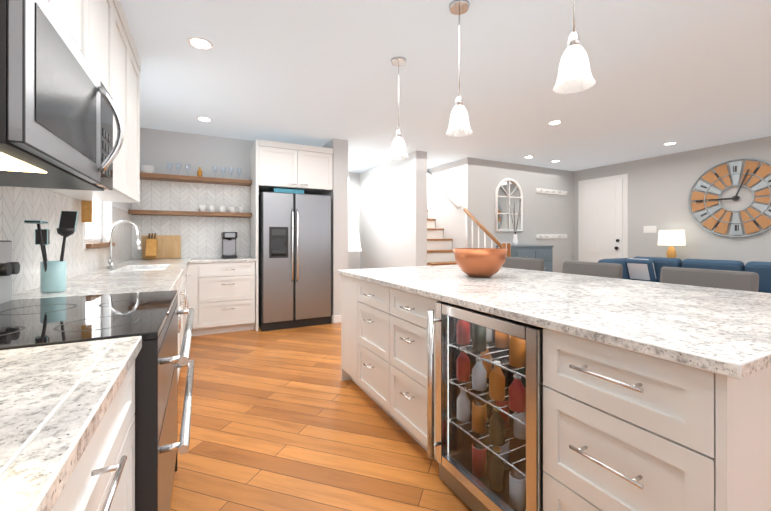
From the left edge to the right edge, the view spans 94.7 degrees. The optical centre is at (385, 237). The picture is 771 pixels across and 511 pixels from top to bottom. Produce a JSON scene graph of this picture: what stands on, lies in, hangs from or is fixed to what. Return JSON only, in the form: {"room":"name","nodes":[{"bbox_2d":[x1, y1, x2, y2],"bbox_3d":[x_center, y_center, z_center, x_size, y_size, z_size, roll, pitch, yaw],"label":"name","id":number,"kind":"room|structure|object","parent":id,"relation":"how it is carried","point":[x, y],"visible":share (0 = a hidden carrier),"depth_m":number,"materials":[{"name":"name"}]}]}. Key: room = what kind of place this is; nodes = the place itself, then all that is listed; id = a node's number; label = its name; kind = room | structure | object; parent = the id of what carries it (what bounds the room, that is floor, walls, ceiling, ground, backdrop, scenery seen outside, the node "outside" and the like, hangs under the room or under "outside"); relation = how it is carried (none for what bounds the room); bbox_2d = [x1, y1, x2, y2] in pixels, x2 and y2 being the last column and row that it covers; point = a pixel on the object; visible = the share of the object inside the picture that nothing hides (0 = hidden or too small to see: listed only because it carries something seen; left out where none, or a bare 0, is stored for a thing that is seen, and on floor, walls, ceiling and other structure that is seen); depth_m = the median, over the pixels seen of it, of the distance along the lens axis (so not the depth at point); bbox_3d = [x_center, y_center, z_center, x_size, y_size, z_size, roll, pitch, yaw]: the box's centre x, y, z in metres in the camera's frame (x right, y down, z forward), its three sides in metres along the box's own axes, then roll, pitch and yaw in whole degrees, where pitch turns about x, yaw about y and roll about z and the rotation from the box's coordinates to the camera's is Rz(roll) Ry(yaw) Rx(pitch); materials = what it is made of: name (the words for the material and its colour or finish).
{"room":"kitchen","nodes":[
{"label":"kitchen","id":0,"kind":"room"},
{"bbox_2d":[86,201,130,248],"bbox_3d":[-1.369,-0.105,0.799,0.120,2.580,8.370,0,0,-27],"label":"wall","id":1,"kind":"structure","parent":0,"point":[125,206],"depth_m":3.39,"materials":[{"name":"white paint"}]},
{"bbox_2d":[0,186,135,294],"bbox_3d":[-1.946,-0.343,2.066,0.012,1.220,5.350,0,0,-27],"label":"backsplash","id":2,"kind":"structure","parent":1,"relation":"attached to","point":[17,204],"depth_m":2.05,"materials":[{"name":"white tile"}]},
{"bbox_2d":[49,0,95,72],"bbox_3d":[-1.229,-1.006,1.061,0.356,0.773,0.885,0,0,-27],"label":"upper cabinet","id":3,"kind":"object","parent":1,"relation":"attached to","point":[78,16],"depth_m":1.47,"materials":[{"name":"white wood"}]},
{"bbox_2d":[0,0,123,190],"bbox_3d":[-1.158,-0.408,1.097,0.514,0.413,0.875,0,0,-27],"label":"microwave","id":4,"kind":"object","parent":3,"relation":"attached to","point":[58,109],"visible":1,"depth_m":0.96,"materials":[{"name":"silver metal"}]},
{"bbox_2d":[44,2,131,199],"bbox_3d":[-1.756,-0.832,2.077,0.350,1.118,0.595,0,0,-27],"label":"upper cabinet","id":5,"kind":"object","parent":1,"relation":"attached to","point":[125,193],"depth_m":2.31,"materials":[{"name":"white wood"}]},
{"bbox_2d":[68,0,119,191],"bbox_3d":[-1.542,-0.833,1.660,0.350,1.118,0.594,0,0,-27],"label":"upper cabinet","id":6,"kind":"object","parent":1,"relation":"attached to","point":[100,32],"depth_m":1.91,"materials":[{"name":"white wood"}]},
{"bbox_2d":[86,201,114,247],"bbox_3d":[-2.489,-0.422,3.012,0.175,1.540,1.430,0,0,-27],"label":"window","id":7,"kind":"structure","parent":1,"relation":"in","point":[92,242],"depth_m":3.32,"materials":[{"name":"white"}]},
{"bbox_2d":[69,36,140,203],"bbox_3d":[-1.956,-0.832,2.465,0.350,1.118,0.531,0,0,-27],"label":"upper cabinet","id":8,"kind":"object","parent":1,"relation":"attached to","point":[136,61],"depth_m":2.66,"materials":[{"name":"white wood"}]},
{"bbox_2d":[131,128,347,315],"bbox_3d":[-1.936,-0.100,4.782,2.760,2.580,0.770,0,0,-27],"label":"wall","id":9,"kind":"structure","parent":0,"point":[159,149],"depth_m":4.95,"materials":[{"name":"white paint"}]},
{"bbox_2d":[128,172,251,217],"bbox_3d":[-2.492,-0.535,4.643,1.383,0.500,0.251,0,0,-27],"label":"wall shelves","id":10,"kind":"object","parent":9,"relation":"attached to","point":[183,178],"visible":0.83,"depth_m":4.56,"materials":[{"name":"brown wood"}]},
{"bbox_2d":[140,163,245,212],"bbox_3d":[-2.480,-0.646,4.643,1.234,0.620,0.170,0,0,-27],"label":"dishes","id":11,"kind":"object","parent":10,"relation":"on","point":[150,169],"visible":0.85,"depth_m":4.67,"materials":[{"name":"white ceramic"}]},
{"bbox_2d":[132,179,249,258],"bbox_3d":[-2.543,-0.270,4.763,1.363,1.080,0.008,0,0,-27],"label":"backsplash","id":12,"kind":"structure","parent":9,"relation":"attached to","point":[201,237],"depth_m":4.75,"materials":[{"name":"white tile"}]},
{"bbox_2d":[170,322,471,510],"bbox_3d":[1.409,1.219,3.933,7.930,0.060,11.400,0,0,-27],"label":"floor","id":13,"kind":"structure","parent":0,"point":[285,420],"depth_m":2.10,"materials":[{"name":"brown wood"}]},
{"bbox_2d":[0,341,141,510],"bbox_3d":[-0.733,0.742,0.388,0.625,0.885,0.958,0,0,-27],"label":"base cabinet","id":14,"kind":"object","parent":13,"relation":"on","point":[67,426],"depth_m":0.59,"materials":[{"name":"white stone"}]},
{"bbox_2d":[0,277,179,379],"bbox_3d":[-1.551,0.744,1.975,0.625,0.885,0.786,0,0,-27],"label":"base cabinet","id":15,"kind":"object","parent":13,"relation":"on","point":[89,287],"depth_m":1.73,"materials":[{"name":"white stone"}]},
{"bbox_2d":[24,211,78,292],"bbox_3d":[-1.619,0.063,1.733,0.171,0.405,0.259,0,0,-27],"label":"utensil crock","id":16,"kind":"object","parent":15,"relation":"on","point":[52,276],"visible":1,"depth_m":1.73,"materials":[{"name":"teal ceramic"}]},
{"bbox_2d":[0,240,194,510],"bbox_3d":[-1.105,0.588,1.249,0.750,1.155,0.896,0,0,-27],"label":"range","id":17,"kind":"object","parent":13,"relation":"on","point":[151,318],"visible":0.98,"depth_m":1.11,"materials":[{"name":"black glass"}]},
{"bbox_2d":[66,269,183,368],"bbox_3d":[-1.933,0.745,2.718,0.625,0.885,1.116,0,0,-27],"label":"base cabinet","id":18,"kind":"object","parent":13,"relation":"on","point":[105,274],"depth_m":2.59,"materials":[{"name":"white stone"}]},
{"bbox_2d":[107,220,140,267],"bbox_3d":[-2.309,0.055,3.134,0.249,0.425,0.129,0,0,-27],"label":"faucet","id":19,"kind":"object","parent":18,"relation":"on","point":[110,263],"visible":1,"depth_m":3.12,"materials":[{"name":"silver metal"}]},
{"bbox_2d":[112,261,187,329],"bbox_3d":[-2.382,0.746,3.589,0.625,0.885,1.077,0,0,-27],"label":"base cabinet","id":20,"kind":"object","parent":13,"relation":"on","point":[155,264],"depth_m":3.56,"materials":[{"name":"white stone"}]},
{"bbox_2d":[145,233,157,259],"bbox_3d":[-2.857,0.104,4.344,0.110,0.321,0.220,0,0,-27],"label":"knife block","id":21,"kind":"object","parent":20,"relation":"on","point":[151,248],"visible":1,"depth_m":4.30,"materials":[{"name":"brown wood"}]},
{"bbox_2d":[196,257,254,335],"bbox_3d":[-2.087,0.748,4.660,0.641,0.885,0.595,0,0,-27],"label":"base cabinet","id":22,"kind":"object","parent":13,"relation":"on","point":[225,288],"depth_m":4.39,"materials":[{"name":"white wood"}]},
{"bbox_2d":[142,235,180,258],"bbox_3d":[-2.852,0.118,4.530,0.420,0.298,0.066,0,0,-27],"label":"cutting board","id":23,"kind":"object","parent":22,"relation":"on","point":[169,246],"visible":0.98,"depth_m":4.55,"materials":[{"name":"brown wood"}]},
{"bbox_2d":[221,232,236,258],"bbox_3d":[-2.084,0.097,4.743,0.180,0.345,0.282,0,0,-27],"label":"coffee maker","id":24,"kind":"object","parent":22,"relation":"on","point":[228,244],"visible":1,"depth_m":4.71,"materials":[{"name":"black plastic"}]},
{"bbox_2d":[250,140,332,330],"bbox_3d":[-1.326,-0.029,5.007,1.019,2.440,0.680,0,0,-27],"label":"tall cabinet","id":25,"kind":"object","parent":13,"relation":"on","point":[307,169],"visible":0.98,"depth_m":4.73,"materials":[{"name":"white wood"}]},
{"bbox_2d":[258,191,330,331],"bbox_3d":[-1.293,0.303,4.969,0.915,1.775,0.766,0,0,-27],"label":"fridge","id":26,"kind":"object","parent":13,"relation":"on","point":[294,260],"visible":1,"depth_m":4.67,"materials":[{"name":"grey metal"}]},
{"bbox_2d":[269,188,303,193],"bbox_3d":[-1.365,-0.613,4.897,0.400,0.073,0.350,0,0,-27],"label":"storage box","id":27,"kind":"object","parent":26,"relation":"on","point":[294,191],"visible":0.5,"depth_m":4.74,"materials":[{"name":"teal"}]},
{"bbox_2d":[427,172,510,265],"bbox_3d":[0.459,-0.138,7.084,0.841,2.660,4.510,0,0,-27],"label":"stairs","id":28,"kind":"structure","parent":13,"relation":"on","point":[440,251],"depth_m":6.14,"materials":[{"name":"white"}]},
{"bbox_2d":[502,257,543,270],"bbox_3d":[1.111,0.690,3.274,0.481,0.999,0.460,0,0,-27],"label":"stool","id":29,"kind":"object","parent":13,"relation":"on","point":[526,263],"visible":0.08,"depth_m":3.31,"materials":[{"name":"grey"}]},
{"bbox_2d":[496,245,553,271],"bbox_3d":[2.520,0.666,6.399,0.957,1.052,0.475,0,0,-27],"label":"dresser","id":30,"kind":"object","parent":13,"relation":"on","point":[544,253],"visible":0.33,"depth_m":6.26,"materials":[{"name":"blue wood"}]},
{"bbox_2d":[509,199,520,245],"bbox_3d":[2.310,-0.270,6.315,0.230,0.820,0.155,0,0,-27],"label":"vase","id":31,"kind":"object","parent":30,"relation":"on","point":[515,241],"visible":1,"depth_m":6.28,"materials":[{"name":"white ceramic"}]},
{"bbox_2d":[337,265,770,510],"bbox_3d":[0.796,0.727,2.183,1.444,0.920,2.510,0,0,-27],"label":"kitchen island","id":32,"kind":"object","parent":13,"relation":"on","point":[656,396],"visible":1,"depth_m":1.08,"materials":[{"name":"white stone"}]},
{"bbox_2d":[453,248,507,277],"bbox_3d":[0.650,0.171,2.448,0.364,0.190,0.364,0,0,-27],"label":"copper bowl","id":33,"kind":"object","parent":32,"relation":"on","point":[481,262],"visible":1,"depth_m":2.32,"materials":[{"name":"brown metal"}]},
{"bbox_2d":[427,301,544,510],"bbox_3d":[0.614,0.743,1.589,0.671,0.863,0.592,0,0,-27],"label":"wine cooler","id":34,"kind":"object","parent":32,"relation":"in","point":[488,444],"visible":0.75,"depth_m":1.55,"materials":[{"name":"silver metal"}]},
{"bbox_2d":[562,261,622,278],"bbox_3d":[1.418,0.689,2.678,0.481,0.999,0.460,0,0,-27],"label":"stool","id":35,"kind":"object","parent":13,"relation":"on","point":[609,270],"visible":0.06,"depth_m":2.72,"materials":[{"name":"grey fabric"}]},
{"bbox_2d":[598,256,770,292],"bbox_3d":[4.260,0.741,4.699,0.940,0.898,2.450,0,0,-27],"label":"sofa","id":36,"kind":"object","parent":13,"relation":"on","point":[642,268],"visible":0.33,"depth_m":5.04,"materials":[{"name":"blue fabric"}]},
{"bbox_2d":[660,267,758,291],"bbox_3d":[1.743,0.688,2.047,0.481,0.999,0.460,0,0,-27],"label":"stool","id":37,"kind":"object","parent":13,"relation":"on","point":[735,280],"visible":0.1,"depth_m":2.09,"materials":[{"name":"grey fabric"}]},
{"bbox_3d":[4.574,0.821,5.684,0.400,0.740,0.700,0,0,-27],"label":"console table","id":38,"kind":"object","parent":13,"relation":"on","visible":0},
{"bbox_2d":[658,230,685,257],"bbox_3d":[4.574,0.165,5.684,0.350,0.570,0.350,0,0,-27],"label":"table lamp","id":39,"kind":"object","parent":38,"relation":"on","point":[671,238],"visible":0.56,"depth_m":5.58,"materials":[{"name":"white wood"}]},
{"bbox_2d":[348,151,426,268],"bbox_3d":[0.902,-0.096,7.931,5.170,2.580,3.670,0,0,-27],"label":"wall","id":40,"kind":"structure","parent":0,"point":[387,214],"depth_m":6.39,"materials":[{"name":"white paint"}]},
{"bbox_2d":[331,315,340,322],"bbox_3d":[3.176,1.133,3.128,5.285,0.110,8.150,0,0,-27],"label":"baseboard","id":41,"kind":"structure","parent":40,"relation":"attached to","point":[336,319],"depth_m":4.98,"materials":[{"name":"white wood"}]},
{"bbox_2d":[120,0,770,172],"bbox_3d":[1.409,-1.431,3.936,7.930,0.080,11.400,0,0,-27],"label":"ceiling","id":42,"kind":"structure","parent":0,"point":[687,75],"depth_m":3.05,"materials":[{"name":"white paint"}]},
{"bbox_2d":[187,37,213,49],"bbox_3d":[-1.324,-1.389,2.546,0.168,0.006,0.168,0,0,36],"label":"recessed light","id":43,"kind":"object","parent":42,"relation":"in","point":[200,43],"depth_m":2.54,"materials":[{"name":"white"}]},
{"bbox_2d":[196,117,211,121],"bbox_3d":[-2.123,-1.387,4.162,0.168,0.006,0.168,0,0,36],"label":"recessed light","id":44,"kind":"object","parent":42,"relation":"in","point":[206,119],"depth_m":4.16,"materials":[{"name":"white plastic"}]},
{"bbox_2d":[389,57,408,159],"bbox_3d":[0.103,-1.010,2.791,0.158,0.764,0.158,0,0,-27],"label":"pendant light","id":45,"kind":"object","parent":42,"relation":"hanging from","point":[398,62],"visible":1,"depth_m":2.77,"materials":[{"name":"white glass"}]},
{"bbox_2d":[446,0,472,136],"bbox_3d":[0.442,-1.010,2.133,0.158,0.764,0.158,0,0,-27],"label":"pendant light","id":46,"kind":"object","parent":42,"relation":"hanging from","point":[458,7],"visible":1,"depth_m":2.12,"materials":[{"name":"white glass"}]},
{"bbox_2d":[547,120,561,124],"bbox_3d":[2.041,-1.387,4.290,0.168,0.006,0.168,0,0,36],"label":"recessed light","id":47,"kind":"object","parent":42,"relation":"in","point":[555,122],"depth_m":4.27,"materials":[{"name":"white"}]},
{"bbox_2d":[553,0,595,93],"bbox_3d":[0.781,-1.011,1.475,0.158,0.764,0.158,0,0,-27],"label":"pendant light","id":48,"kind":"object","parent":42,"relation":"hanging from","point":[572,48],"visible":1,"depth_m":1.46,"materials":[{"name":"white glass"}]},
{"bbox_2d":[663,142,677,144],"bbox_3d":[4.190,-1.386,5.232,0.168,0.006,0.168,0,0,-36],"label":"recessed light","id":49,"kind":"object","parent":42,"relation":"in","point":[669,143],"depth_m":5.22,"materials":[{"name":"white"}]},
{"bbox_2d":[427,157,573,272],"bbox_3d":[1.915,-0.095,8.383,2.955,2.580,3.554,0,0,-27],"label":"wall","id":50,"kind":"structure","parent":0,"point":[469,184],"depth_m":6.75,"materials":[{"name":"grey paint"}]},
{"bbox_2d":[495,178,522,231],"bbox_3d":[2.281,-0.604,6.555,0.692,0.988,0.056,0,0,-27],"label":"arched mirror","id":51,"kind":"object","parent":50,"relation":"attached to","point":[508,191],"visible":1,"depth_m":6.55,"materials":[{"name":"white mirror"}]},
{"bbox_2d":[536,234,566,238],"bbox_3d":[3.339,-0.027,7.074,0.896,0.090,0.085,0,0,-27],"label":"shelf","id":52,"kind":"object","parent":50,"relation":"attached to","point":[551,236],"visible":1,"depth_m":7.07,"materials":[{"name":"white wood"}]},
{"bbox_2d":[536,188,566,194],"bbox_3d":[3.339,-0.918,7.075,0.896,0.090,0.085,0,0,-27],"label":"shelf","id":53,"kind":"object","parent":50,"relation":"attached to","point":[551,191],"visible":1,"depth_m":7.08,"materials":[{"name":"white wood"}]},
{"bbox_2d":[574,136,770,264],"bbox_3d":[5.739,-0.101,4.056,0.120,2.580,7.650,0,0,-27],"label":"wall","id":54,"kind":"structure","parent":0,"point":[659,188],"depth_m":5.71,"materials":[{"name":"grey paint"}]},
{"bbox_2d":[582,179,622,261],"bbox_3d":[4.153,0.050,6.873,0.111,2.261,0.777,0,0,-27],"label":"entry door","id":55,"kind":"structure","parent":54,"relation":"in","point":[602,220],"depth_m":6.86,"materials":[{"name":"white wood"}]},
{"bbox_2d":[578,174,627,260],"bbox_3d":[4.197,0.013,6.896,0.020,2.360,0.951,0,0,-27],"label":"door frame","id":56,"kind":"structure","parent":54,"relation":"attached to","point":[624,177],"depth_m":6.67,"materials":[{"name":"white wood"}]},
{"bbox_2d":[643,226,655,232],"bbox_3d":[4.584,-0.145,6.161,0.006,0.120,0.200,0,0,-27],"label":"switch plate","id":57,"kind":"object","parent":54,"relation":"attached to","point":[649,229],"visible":1,"depth_m":6.16,"materials":[{"name":"white plastic"}]},
{"bbox_2d":[688,158,770,237],"bbox_3d":[5.065,-0.570,5.141,0.038,1.144,1.144,0,0,-27],"label":"wall clock","id":58,"kind":"object","parent":54,"relation":"attached to","point":[761,219],"visible":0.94,"depth_m":5.16,"materials":[{"name":"grey"}]}
]}

